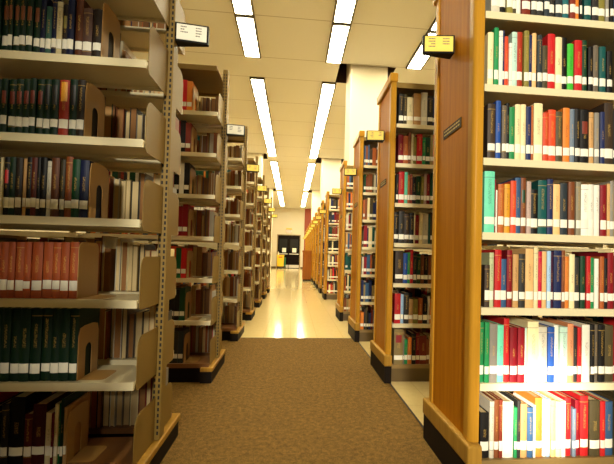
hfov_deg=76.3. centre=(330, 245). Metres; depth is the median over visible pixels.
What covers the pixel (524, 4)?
book
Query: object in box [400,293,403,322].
book
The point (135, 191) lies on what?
book
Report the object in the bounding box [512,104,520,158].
book
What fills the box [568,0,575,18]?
book
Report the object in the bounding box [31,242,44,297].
book
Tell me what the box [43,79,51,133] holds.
book
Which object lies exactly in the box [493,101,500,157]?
book
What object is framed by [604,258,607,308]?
book
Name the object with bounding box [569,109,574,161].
book
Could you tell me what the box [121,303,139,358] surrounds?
book
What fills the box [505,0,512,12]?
book
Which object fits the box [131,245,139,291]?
book
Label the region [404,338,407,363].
book
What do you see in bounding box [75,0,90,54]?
book
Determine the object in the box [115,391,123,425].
book
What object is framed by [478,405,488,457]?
book
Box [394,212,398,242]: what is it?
book
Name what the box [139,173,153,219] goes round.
book
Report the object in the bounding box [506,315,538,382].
book
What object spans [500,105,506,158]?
book
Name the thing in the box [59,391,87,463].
book
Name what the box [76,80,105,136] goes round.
book
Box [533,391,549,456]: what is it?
book
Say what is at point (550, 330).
book
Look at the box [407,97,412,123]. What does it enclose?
book
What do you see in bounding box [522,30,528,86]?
book
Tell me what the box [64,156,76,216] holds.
book
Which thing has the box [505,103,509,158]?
book
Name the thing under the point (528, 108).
book
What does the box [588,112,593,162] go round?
book
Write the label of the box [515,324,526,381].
book
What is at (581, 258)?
book
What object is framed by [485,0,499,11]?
book
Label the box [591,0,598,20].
book
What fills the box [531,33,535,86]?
book
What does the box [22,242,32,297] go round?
book
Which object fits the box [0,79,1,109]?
book
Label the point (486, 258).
book
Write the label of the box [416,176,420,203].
book
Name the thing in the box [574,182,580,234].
book
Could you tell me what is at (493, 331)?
book
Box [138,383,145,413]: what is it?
book
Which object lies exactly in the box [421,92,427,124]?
book
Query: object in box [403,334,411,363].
book
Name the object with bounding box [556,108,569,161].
book
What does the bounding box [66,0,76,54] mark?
book
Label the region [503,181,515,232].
book
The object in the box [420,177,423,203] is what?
book
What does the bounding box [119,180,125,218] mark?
book
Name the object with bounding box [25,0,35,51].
book
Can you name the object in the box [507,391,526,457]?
book
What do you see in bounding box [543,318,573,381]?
book
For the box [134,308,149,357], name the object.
book
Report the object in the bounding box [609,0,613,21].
book
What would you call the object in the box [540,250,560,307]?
book
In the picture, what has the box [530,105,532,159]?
book
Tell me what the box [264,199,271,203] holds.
aisle sign
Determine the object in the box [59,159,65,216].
book
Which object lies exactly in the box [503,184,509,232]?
book
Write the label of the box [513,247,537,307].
book
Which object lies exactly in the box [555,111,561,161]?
book
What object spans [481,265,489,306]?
book
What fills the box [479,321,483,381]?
book
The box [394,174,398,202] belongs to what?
book
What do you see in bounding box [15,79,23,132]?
book
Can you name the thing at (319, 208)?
bookcase
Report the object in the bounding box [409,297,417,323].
book
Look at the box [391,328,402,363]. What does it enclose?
book
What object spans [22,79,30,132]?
book
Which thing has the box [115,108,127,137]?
book
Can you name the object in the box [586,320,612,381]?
book
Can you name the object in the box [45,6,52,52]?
book
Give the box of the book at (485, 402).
[479,391,493,457]
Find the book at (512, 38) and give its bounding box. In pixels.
[508,32,516,85]
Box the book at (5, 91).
[0,78,9,131]
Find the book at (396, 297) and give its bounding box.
[392,292,400,322]
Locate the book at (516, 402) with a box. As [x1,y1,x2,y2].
[498,391,520,457]
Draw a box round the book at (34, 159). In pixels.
[30,157,37,215]
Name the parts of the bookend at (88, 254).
upright plate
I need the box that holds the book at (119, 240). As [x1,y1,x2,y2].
[114,238,133,290]
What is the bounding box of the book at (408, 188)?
[407,175,409,202]
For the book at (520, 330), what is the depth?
1.60 m
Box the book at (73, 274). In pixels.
[68,242,99,298]
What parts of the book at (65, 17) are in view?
title panel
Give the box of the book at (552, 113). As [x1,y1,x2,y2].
[543,109,555,160]
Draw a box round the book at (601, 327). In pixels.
[571,318,604,381]
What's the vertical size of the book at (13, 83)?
0.208 m
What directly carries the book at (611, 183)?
on the bookcase at (451, 408)
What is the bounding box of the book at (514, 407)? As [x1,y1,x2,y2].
[513,405,516,457]
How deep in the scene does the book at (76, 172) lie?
1.47 m
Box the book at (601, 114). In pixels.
[599,112,604,163]
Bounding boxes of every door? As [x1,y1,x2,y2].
[278,235,288,267]
[288,235,299,267]
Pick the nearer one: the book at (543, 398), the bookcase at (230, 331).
the book at (543, 398)
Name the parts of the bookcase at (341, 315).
rail, panel, shelf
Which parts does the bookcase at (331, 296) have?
panel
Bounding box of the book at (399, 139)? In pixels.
[395,135,403,162]
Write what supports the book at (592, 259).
on the bookcase at (451, 408)
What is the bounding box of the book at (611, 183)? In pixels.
[595,181,613,235]
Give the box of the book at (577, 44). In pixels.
[572,40,581,90]
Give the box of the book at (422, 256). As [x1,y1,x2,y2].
[420,255,423,283]
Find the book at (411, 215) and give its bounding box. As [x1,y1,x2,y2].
[408,213,413,242]
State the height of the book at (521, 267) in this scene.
0.221 m
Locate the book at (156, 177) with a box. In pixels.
[154,174,159,184]
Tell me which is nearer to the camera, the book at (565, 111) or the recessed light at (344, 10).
the book at (565, 111)
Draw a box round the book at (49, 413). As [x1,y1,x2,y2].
[44,407,54,463]
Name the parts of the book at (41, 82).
title panel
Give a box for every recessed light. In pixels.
[231,0,253,15]
[234,15,260,57]
[250,77,267,102]
[255,102,270,120]
[260,120,272,134]
[263,135,274,146]
[266,147,276,156]
[270,161,278,168]
[272,169,279,174]
[273,175,280,180]
[305,177,311,181]
[306,171,313,176]
[307,163,315,170]
[309,149,319,158]
[311,137,321,148]
[313,124,325,137]
[315,106,329,123]
[318,82,335,106]
[325,23,350,63]
[332,0,357,23]
[406,30,435,69]
[429,17,435,31]
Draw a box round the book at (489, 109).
[483,103,494,157]
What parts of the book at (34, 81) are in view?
title panel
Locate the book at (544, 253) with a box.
[541,251,546,307]
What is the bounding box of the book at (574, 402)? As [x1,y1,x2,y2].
[559,391,578,455]
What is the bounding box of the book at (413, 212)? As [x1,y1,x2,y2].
[413,212,414,243]
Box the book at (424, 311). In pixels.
[417,295,427,323]
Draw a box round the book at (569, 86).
[566,43,572,89]
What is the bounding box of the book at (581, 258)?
[575,256,584,307]
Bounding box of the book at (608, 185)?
[604,184,609,235]
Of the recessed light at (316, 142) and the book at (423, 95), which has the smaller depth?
the book at (423, 95)
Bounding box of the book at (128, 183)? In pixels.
[124,179,134,218]
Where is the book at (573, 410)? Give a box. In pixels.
[570,406,575,456]
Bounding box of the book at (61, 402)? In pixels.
[57,402,61,463]
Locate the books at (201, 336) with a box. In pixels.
[0,20,613,454]
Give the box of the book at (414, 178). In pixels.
[412,177,415,203]
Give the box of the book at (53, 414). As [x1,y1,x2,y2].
[50,412,54,463]
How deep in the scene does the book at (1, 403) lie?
1.43 m
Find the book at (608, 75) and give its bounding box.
[605,51,611,92]
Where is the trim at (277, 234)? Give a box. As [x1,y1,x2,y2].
[276,234,300,268]
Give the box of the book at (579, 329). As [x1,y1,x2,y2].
[574,326,581,381]
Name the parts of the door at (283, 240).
glass panel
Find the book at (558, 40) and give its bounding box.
[555,37,561,88]
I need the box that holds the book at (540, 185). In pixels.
[531,180,546,233]
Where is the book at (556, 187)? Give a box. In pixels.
[553,184,559,234]
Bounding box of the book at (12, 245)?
[7,242,16,297]
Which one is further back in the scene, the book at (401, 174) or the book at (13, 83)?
the book at (401, 174)
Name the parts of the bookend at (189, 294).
upright plate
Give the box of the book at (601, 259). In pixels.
[591,256,603,308]
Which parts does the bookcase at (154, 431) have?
shelf, shelf, shelf, shelf, shelf, shelf, shelf, shelf, shelf, shelf, shelf, shelf, shelf, shelf, upright post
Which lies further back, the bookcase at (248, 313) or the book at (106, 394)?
the bookcase at (248, 313)
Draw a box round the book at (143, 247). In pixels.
[138,244,155,290]
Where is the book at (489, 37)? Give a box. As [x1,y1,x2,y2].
[484,32,493,83]
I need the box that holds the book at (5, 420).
[0,400,10,463]
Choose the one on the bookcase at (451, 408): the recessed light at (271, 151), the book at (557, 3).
the book at (557, 3)
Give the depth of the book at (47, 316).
1.45 m
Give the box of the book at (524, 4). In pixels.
[520,0,529,14]
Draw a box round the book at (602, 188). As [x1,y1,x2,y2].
[599,185,606,235]
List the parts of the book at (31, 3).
title panel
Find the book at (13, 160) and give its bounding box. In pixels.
[8,157,16,214]
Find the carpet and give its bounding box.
[160,338,441,463]
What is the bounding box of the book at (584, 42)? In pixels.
[582,40,586,90]
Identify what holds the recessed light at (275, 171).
in the ceiling at (293, 35)
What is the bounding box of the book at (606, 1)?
[605,0,608,21]
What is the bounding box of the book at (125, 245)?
[120,241,138,290]
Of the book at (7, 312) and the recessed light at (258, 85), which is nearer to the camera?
the book at (7, 312)
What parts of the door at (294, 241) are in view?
glass panel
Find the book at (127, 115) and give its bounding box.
[125,111,129,138]
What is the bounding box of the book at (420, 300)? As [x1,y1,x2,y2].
[413,296,422,323]
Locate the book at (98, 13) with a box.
[92,9,120,57]
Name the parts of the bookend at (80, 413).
upright plate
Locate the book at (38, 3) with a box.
[33,0,41,51]
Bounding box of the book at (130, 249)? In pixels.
[127,242,144,290]
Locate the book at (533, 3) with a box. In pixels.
[530,0,536,14]
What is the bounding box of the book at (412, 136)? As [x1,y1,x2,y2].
[411,135,413,163]
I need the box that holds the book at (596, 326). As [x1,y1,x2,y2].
[567,318,597,381]
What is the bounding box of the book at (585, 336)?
[557,319,589,381]
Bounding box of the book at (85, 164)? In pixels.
[79,160,108,217]
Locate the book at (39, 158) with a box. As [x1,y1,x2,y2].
[35,157,41,215]
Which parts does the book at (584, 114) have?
title panel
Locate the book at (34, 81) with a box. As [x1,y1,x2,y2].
[28,78,37,133]
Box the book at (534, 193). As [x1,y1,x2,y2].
[531,189,537,233]
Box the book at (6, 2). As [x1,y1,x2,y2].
[2,0,9,49]
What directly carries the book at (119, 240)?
on the bookcase at (154, 431)
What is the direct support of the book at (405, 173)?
on the bookcase at (380, 346)
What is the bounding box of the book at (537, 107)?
[530,103,542,160]
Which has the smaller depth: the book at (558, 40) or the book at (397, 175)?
the book at (558, 40)
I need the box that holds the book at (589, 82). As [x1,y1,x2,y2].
[586,47,592,90]
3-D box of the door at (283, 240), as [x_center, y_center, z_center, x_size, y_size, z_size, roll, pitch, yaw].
[-3.381,0.421,27.804,0.763,2.344,0.125,2,-2,-6]
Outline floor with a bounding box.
[240,268,541,424]
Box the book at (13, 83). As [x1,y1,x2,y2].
[8,79,16,132]
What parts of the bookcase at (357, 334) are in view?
rail, panel, shelf, shelf, shelf, shelf, shelf, shelf, shelf, shelf, shelf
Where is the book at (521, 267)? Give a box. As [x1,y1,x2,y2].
[518,254,524,307]
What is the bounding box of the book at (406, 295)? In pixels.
[399,291,408,323]
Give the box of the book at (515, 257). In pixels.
[512,254,518,307]
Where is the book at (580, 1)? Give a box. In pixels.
[579,0,581,18]
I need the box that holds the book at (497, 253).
[481,249,501,306]
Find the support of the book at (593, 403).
on the bookcase at (451, 408)
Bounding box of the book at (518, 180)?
[496,178,520,232]
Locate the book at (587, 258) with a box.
[585,256,590,308]
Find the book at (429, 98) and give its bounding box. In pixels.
[427,96,432,125]
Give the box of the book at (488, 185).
[482,171,494,231]
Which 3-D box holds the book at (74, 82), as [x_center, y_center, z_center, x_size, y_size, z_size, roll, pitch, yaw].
[-0.985,-0.520,1.559,0.026,0.222,0.166,2,-2,-6]
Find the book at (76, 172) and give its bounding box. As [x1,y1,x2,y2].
[70,159,80,216]
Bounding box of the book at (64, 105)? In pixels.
[58,80,70,134]
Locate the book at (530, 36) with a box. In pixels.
[529,35,531,86]
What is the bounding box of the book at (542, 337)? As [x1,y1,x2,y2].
[538,325,546,381]
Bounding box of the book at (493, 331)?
[480,318,497,382]
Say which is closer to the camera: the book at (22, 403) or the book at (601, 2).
the book at (22, 403)
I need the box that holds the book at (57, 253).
[51,242,61,298]
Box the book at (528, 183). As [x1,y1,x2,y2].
[525,181,530,233]
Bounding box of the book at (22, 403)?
[8,391,51,463]
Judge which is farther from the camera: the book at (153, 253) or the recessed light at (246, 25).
the recessed light at (246, 25)
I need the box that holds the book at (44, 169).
[39,157,51,215]
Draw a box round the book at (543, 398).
[532,391,545,456]
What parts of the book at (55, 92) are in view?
title panel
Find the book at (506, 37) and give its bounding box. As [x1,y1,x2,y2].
[504,36,507,84]
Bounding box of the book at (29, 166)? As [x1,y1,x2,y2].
[25,157,31,215]
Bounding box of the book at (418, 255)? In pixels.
[416,254,420,283]
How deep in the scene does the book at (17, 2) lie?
1.47 m
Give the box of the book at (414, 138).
[413,137,416,163]
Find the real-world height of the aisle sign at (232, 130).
0.084 m
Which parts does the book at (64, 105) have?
title panel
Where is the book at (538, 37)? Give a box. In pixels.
[536,35,541,87]
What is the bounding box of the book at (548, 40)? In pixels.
[542,34,554,88]
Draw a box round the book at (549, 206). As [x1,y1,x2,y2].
[546,179,552,233]
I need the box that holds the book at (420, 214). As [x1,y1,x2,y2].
[415,213,422,243]
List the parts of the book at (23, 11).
title panel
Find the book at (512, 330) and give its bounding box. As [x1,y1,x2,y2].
[509,325,516,381]
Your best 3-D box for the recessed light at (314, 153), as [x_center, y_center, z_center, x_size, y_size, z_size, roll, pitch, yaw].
[-0.536,-3.017,12.761,0.280,0.036,1.150,2,-2,-6]
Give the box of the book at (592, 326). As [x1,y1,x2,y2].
[564,318,594,381]
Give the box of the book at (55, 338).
[50,308,61,380]
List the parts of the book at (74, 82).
title panel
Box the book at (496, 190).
[495,190,496,232]
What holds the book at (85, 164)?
on the bookcase at (154, 431)
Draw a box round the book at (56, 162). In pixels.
[50,157,61,216]
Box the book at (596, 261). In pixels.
[593,259,598,308]
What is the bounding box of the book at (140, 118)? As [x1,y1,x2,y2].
[136,114,143,139]
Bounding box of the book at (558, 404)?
[540,391,561,456]
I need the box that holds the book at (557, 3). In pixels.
[554,0,561,16]
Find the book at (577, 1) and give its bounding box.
[575,0,578,18]
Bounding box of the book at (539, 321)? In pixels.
[531,319,557,381]
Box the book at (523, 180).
[520,178,525,233]
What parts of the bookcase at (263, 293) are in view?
upright post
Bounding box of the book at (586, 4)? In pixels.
[582,0,590,19]
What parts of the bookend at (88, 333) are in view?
upright plate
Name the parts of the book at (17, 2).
title panel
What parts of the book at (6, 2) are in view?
title panel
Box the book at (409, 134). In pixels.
[406,132,410,163]
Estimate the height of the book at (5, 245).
0.207 m
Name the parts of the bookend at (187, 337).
upright plate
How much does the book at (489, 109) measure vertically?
0.231 m
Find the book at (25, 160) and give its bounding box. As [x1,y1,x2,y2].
[22,159,27,215]
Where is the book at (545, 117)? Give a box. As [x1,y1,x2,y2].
[542,112,548,160]
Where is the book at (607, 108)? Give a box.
[589,103,612,163]
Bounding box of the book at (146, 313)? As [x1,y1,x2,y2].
[143,309,149,333]
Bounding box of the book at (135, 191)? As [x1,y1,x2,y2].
[130,181,139,218]
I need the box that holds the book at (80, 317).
[68,308,99,380]
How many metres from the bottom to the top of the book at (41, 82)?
0.215 m
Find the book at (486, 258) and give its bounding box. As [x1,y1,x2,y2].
[481,253,493,306]
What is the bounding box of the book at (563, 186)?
[559,183,566,234]
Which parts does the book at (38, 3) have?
title panel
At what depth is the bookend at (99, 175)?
1.53 m
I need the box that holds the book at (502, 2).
[500,0,504,11]
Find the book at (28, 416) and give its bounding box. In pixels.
[23,410,32,463]
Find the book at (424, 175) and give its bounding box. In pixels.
[421,173,426,203]
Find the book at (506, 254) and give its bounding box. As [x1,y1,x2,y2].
[501,250,511,306]
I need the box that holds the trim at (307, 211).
[304,209,310,249]
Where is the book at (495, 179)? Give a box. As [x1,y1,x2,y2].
[494,179,495,232]
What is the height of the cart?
0.960 m
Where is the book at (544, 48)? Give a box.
[542,45,547,87]
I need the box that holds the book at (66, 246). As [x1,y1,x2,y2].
[60,242,70,298]
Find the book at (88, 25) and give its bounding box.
[82,8,93,55]
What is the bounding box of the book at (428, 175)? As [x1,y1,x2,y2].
[426,174,429,203]
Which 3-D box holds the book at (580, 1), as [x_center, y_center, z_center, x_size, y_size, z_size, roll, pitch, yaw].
[1.063,-1.071,1.748,0.010,0.232,0.168,2,-2,-6]
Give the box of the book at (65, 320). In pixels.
[58,308,71,380]
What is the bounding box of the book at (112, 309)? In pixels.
[109,308,114,357]
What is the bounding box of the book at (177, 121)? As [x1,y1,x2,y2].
[175,117,178,131]
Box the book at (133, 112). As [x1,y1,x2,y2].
[129,108,143,138]
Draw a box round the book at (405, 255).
[403,253,407,282]
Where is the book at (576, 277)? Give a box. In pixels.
[574,257,578,307]
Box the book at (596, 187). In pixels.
[593,185,598,235]
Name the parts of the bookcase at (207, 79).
shelf, shelf, shelf, shelf, shelf, shelf, shelf, shelf, shelf, shelf, shelf, shelf, shelf, shelf, shelf, upright post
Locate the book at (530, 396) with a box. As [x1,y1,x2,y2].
[514,391,541,456]
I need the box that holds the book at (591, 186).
[588,184,593,235]
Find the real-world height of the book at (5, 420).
0.223 m
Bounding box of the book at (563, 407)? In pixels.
[543,391,565,456]
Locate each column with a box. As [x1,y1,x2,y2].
[242,153,263,252]
[262,188,272,272]
[311,190,319,219]
[320,158,340,267]
[344,64,387,294]
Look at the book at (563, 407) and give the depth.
1.61 m
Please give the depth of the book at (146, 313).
1.80 m
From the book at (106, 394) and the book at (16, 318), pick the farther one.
the book at (106, 394)
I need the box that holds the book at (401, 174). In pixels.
[395,172,403,202]
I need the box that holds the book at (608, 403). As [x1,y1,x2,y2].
[582,390,612,454]
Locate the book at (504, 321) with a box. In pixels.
[483,315,508,381]
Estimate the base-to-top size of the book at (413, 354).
0.227 m
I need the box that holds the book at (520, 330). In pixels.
[509,323,524,382]
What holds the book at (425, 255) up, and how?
on the bookcase at (380, 346)
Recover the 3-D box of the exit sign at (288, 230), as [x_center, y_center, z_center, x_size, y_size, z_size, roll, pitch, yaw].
[-2.954,-1.082,27.825,0.420,0.330,0.110,2,-2,-6]
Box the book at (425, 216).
[422,214,427,243]
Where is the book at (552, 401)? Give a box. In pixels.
[537,391,555,456]
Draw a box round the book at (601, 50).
[598,46,605,91]
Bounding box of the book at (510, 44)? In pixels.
[508,43,511,85]
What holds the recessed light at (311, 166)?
in the ceiling at (293, 35)
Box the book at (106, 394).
[102,391,109,426]
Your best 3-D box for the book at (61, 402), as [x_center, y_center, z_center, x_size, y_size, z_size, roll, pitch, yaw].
[-1.016,0.700,1.529,0.006,0.221,0.166,2,-2,-6]
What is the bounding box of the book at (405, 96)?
[403,94,406,123]
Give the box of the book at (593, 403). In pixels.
[577,390,599,456]
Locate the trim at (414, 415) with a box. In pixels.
[358,342,422,427]
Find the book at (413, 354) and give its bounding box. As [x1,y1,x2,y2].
[406,330,415,363]
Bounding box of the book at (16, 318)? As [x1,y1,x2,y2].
[9,307,24,381]
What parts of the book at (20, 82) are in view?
title panel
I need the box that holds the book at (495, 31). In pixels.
[491,27,498,84]
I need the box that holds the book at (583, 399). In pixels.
[563,390,587,455]
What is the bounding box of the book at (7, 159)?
[2,157,9,214]
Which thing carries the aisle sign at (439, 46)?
attached to the bookcase at (451, 408)
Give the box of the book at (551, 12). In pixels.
[549,0,553,16]
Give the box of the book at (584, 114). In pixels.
[580,109,588,162]
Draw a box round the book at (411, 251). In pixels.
[405,250,412,282]
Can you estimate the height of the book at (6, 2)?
0.232 m
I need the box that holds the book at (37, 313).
[29,307,43,380]
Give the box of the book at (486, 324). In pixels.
[480,319,489,382]
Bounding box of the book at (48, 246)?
[42,242,53,298]
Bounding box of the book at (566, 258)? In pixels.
[565,257,568,307]
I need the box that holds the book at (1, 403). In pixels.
[0,398,10,438]
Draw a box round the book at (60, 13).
[56,1,64,53]
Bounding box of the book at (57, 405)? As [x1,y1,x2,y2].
[53,400,61,463]
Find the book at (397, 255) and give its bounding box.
[393,251,402,282]
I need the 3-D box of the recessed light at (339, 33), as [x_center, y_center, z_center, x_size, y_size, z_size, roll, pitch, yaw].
[0.106,-3.179,6.174,0.280,0.036,1.150,2,-2,-6]
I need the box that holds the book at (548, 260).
[546,251,550,307]
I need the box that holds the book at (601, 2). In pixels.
[599,0,604,20]
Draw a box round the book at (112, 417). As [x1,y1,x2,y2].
[109,391,116,426]
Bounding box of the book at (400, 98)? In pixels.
[396,94,403,123]
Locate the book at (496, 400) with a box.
[481,391,498,457]
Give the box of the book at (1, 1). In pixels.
[0,0,3,49]
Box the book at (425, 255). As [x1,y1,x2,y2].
[421,254,427,283]
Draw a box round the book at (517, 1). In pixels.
[516,0,520,13]
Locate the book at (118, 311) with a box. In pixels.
[113,308,122,358]
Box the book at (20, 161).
[14,157,24,215]
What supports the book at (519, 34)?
on the bookcase at (451, 408)
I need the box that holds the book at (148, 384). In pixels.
[145,377,152,406]
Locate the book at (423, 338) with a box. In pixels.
[419,332,426,363]
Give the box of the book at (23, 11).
[18,0,27,50]
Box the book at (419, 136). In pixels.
[415,134,421,163]
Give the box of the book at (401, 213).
[398,211,404,242]
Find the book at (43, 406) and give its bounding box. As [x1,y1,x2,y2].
[31,391,70,463]
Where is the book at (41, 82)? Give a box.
[36,79,44,133]
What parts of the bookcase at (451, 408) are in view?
panel, rail, shelf, shelf, shelf, shelf, shelf, shelf, shelf, shelf, shelf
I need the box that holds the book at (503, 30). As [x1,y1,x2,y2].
[502,30,504,84]
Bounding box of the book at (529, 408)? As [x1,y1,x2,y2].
[514,395,532,457]
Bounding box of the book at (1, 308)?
[0,307,6,366]
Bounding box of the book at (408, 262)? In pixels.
[403,252,409,282]
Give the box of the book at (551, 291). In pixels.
[550,252,552,307]
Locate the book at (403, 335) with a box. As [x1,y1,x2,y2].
[403,335,404,363]
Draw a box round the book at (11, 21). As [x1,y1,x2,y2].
[7,0,15,49]
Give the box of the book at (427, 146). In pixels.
[425,137,429,164]
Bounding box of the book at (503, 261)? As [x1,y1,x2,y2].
[501,259,505,306]
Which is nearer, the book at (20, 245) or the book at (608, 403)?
the book at (20, 245)
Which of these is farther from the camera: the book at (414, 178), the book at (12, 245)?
the book at (414, 178)
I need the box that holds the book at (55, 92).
[50,79,59,134]
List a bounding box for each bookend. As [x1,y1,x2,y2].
[65,400,106,463]
[76,242,115,298]
[76,322,116,380]
[84,83,104,136]
[88,163,108,217]
[101,3,119,57]
[183,332,199,362]
[185,291,201,319]
[186,251,202,277]
[188,209,194,235]
[189,168,195,193]
[191,127,196,151]
[192,86,198,110]
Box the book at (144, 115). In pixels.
[144,115,145,139]
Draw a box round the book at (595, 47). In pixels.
[592,45,597,91]
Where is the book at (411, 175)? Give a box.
[410,174,412,203]
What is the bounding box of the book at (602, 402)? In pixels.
[579,390,604,455]
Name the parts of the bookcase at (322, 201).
panel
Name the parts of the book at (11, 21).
title panel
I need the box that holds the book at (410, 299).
[409,298,412,322]
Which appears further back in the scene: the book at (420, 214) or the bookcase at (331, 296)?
the bookcase at (331, 296)
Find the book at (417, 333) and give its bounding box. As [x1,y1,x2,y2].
[410,329,419,363]
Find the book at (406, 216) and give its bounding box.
[404,214,408,242]
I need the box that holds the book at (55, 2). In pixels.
[51,0,62,52]
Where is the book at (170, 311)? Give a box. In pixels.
[154,310,171,327]
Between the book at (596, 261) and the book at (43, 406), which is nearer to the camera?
the book at (43, 406)
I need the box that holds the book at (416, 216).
[415,215,418,243]
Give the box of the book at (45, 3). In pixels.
[40,0,52,52]
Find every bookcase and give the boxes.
[0,0,184,463]
[0,61,228,382]
[59,126,247,340]
[147,156,257,320]
[206,175,264,307]
[206,188,268,298]
[207,197,271,292]
[309,223,310,250]
[310,220,312,279]
[311,217,314,281]
[313,212,323,284]
[315,207,337,288]
[318,200,335,292]
[322,191,339,299]
[335,160,431,320]
[348,130,506,341]
[370,73,610,383]
[423,0,613,463]
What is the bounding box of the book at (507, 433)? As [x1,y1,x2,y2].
[491,391,512,457]
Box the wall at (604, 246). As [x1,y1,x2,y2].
[419,245,613,316]
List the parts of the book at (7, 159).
title panel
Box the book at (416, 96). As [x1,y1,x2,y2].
[412,93,420,124]
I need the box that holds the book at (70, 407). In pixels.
[62,392,89,463]
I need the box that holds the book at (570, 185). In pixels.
[566,182,574,234]
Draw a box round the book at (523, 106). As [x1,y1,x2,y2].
[520,104,525,159]
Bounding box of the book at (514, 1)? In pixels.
[513,0,515,12]
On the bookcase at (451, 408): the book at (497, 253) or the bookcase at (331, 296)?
the book at (497, 253)
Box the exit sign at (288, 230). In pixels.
[286,228,291,232]
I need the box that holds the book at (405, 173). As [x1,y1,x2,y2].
[404,172,407,202]
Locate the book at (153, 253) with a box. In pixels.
[150,250,156,256]
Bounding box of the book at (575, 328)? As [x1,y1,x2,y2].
[573,327,576,381]
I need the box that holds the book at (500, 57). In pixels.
[498,31,502,84]
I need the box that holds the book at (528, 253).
[504,249,532,307]
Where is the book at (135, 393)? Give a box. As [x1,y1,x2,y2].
[130,384,138,425]
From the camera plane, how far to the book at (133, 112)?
1.81 m
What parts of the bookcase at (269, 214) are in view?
upright post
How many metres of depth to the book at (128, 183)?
1.79 m
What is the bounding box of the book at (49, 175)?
[46,161,51,215]
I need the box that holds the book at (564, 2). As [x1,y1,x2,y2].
[562,0,567,17]
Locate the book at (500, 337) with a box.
[485,319,503,381]
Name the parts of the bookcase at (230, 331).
shelf, shelf, shelf, shelf, shelf, shelf, shelf, shelf, shelf, shelf, shelf, shelf, upright post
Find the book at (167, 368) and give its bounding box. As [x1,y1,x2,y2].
[152,367,168,384]
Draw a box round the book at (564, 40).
[562,38,566,88]
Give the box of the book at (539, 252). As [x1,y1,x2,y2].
[538,251,541,307]
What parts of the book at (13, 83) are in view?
title panel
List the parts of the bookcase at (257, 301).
shelf, upright post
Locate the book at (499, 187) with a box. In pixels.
[496,184,503,232]
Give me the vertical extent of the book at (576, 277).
0.213 m
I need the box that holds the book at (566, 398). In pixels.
[548,391,570,455]
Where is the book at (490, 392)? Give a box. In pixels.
[487,391,502,457]
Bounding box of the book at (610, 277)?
[579,252,613,308]
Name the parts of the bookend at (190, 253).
upright plate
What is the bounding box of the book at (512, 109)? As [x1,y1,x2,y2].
[509,107,514,158]
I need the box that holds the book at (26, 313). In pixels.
[18,307,35,381]
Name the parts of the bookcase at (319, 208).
panel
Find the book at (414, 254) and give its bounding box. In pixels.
[413,253,416,282]
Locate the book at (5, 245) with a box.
[0,242,8,297]
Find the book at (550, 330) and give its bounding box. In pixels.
[539,323,554,381]
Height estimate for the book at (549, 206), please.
0.233 m
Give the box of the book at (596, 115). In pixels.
[593,113,598,163]
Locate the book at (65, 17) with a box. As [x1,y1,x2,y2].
[62,4,67,53]
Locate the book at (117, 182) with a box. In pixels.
[112,178,124,218]
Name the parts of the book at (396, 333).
title panel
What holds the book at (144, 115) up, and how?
on the bookcase at (154, 431)
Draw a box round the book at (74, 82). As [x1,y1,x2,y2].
[68,79,77,135]
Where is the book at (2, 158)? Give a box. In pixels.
[0,157,4,214]
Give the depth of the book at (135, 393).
1.78 m
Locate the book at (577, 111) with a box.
[574,109,579,162]
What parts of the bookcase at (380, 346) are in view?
rail, panel, shelf, shelf, shelf, shelf, shelf, shelf, shelf, shelf, shelf, shelf, shelf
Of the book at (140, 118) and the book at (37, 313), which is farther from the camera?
the book at (140, 118)
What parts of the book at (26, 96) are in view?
title panel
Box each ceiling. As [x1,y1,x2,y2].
[132,0,435,208]
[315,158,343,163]
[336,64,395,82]
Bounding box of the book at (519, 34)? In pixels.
[517,32,522,85]
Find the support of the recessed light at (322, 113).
in the ceiling at (293, 35)
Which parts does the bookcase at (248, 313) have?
shelf, shelf, shelf, shelf, shelf, upright post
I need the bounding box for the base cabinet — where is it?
[302,250,311,280]
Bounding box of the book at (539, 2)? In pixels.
[537,0,542,15]
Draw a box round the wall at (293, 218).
[235,208,304,266]
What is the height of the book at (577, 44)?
0.222 m
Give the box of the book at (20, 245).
[14,242,24,297]
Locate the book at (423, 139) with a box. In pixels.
[422,137,425,163]
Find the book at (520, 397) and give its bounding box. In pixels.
[513,392,535,456]
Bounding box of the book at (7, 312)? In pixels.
[0,307,15,381]
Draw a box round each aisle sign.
[175,22,209,46]
[226,124,244,136]
[246,164,258,171]
[257,185,266,191]
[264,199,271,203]
[332,188,341,194]
[344,168,356,175]
[366,130,384,142]
[422,35,454,58]
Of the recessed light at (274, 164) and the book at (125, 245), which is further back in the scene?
the recessed light at (274, 164)
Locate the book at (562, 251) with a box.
[561,250,564,307]
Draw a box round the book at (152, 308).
[149,305,155,330]
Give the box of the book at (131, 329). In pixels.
[127,310,139,357]
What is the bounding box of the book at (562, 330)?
[544,321,567,381]
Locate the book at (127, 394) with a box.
[122,391,130,425]
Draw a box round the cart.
[277,255,285,268]
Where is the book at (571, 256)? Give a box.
[565,254,574,307]
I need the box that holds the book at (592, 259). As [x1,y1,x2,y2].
[590,258,593,307]
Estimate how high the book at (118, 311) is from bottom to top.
0.232 m
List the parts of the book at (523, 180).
title panel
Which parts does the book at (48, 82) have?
title panel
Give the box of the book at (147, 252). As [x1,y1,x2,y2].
[145,250,150,256]
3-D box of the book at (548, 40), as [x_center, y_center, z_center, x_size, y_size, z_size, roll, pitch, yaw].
[0.924,-0.774,1.726,0.033,0.239,0.169,2,-2,-6]
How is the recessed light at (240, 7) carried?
in the ceiling at (293, 35)
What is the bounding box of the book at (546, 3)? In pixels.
[543,0,549,15]
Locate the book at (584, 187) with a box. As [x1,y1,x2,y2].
[581,184,588,235]
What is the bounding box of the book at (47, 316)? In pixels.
[40,308,52,380]
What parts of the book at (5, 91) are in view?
title panel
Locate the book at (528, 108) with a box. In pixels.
[525,106,530,159]
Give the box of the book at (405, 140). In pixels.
[403,136,407,163]
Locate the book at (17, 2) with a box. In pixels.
[13,0,20,50]

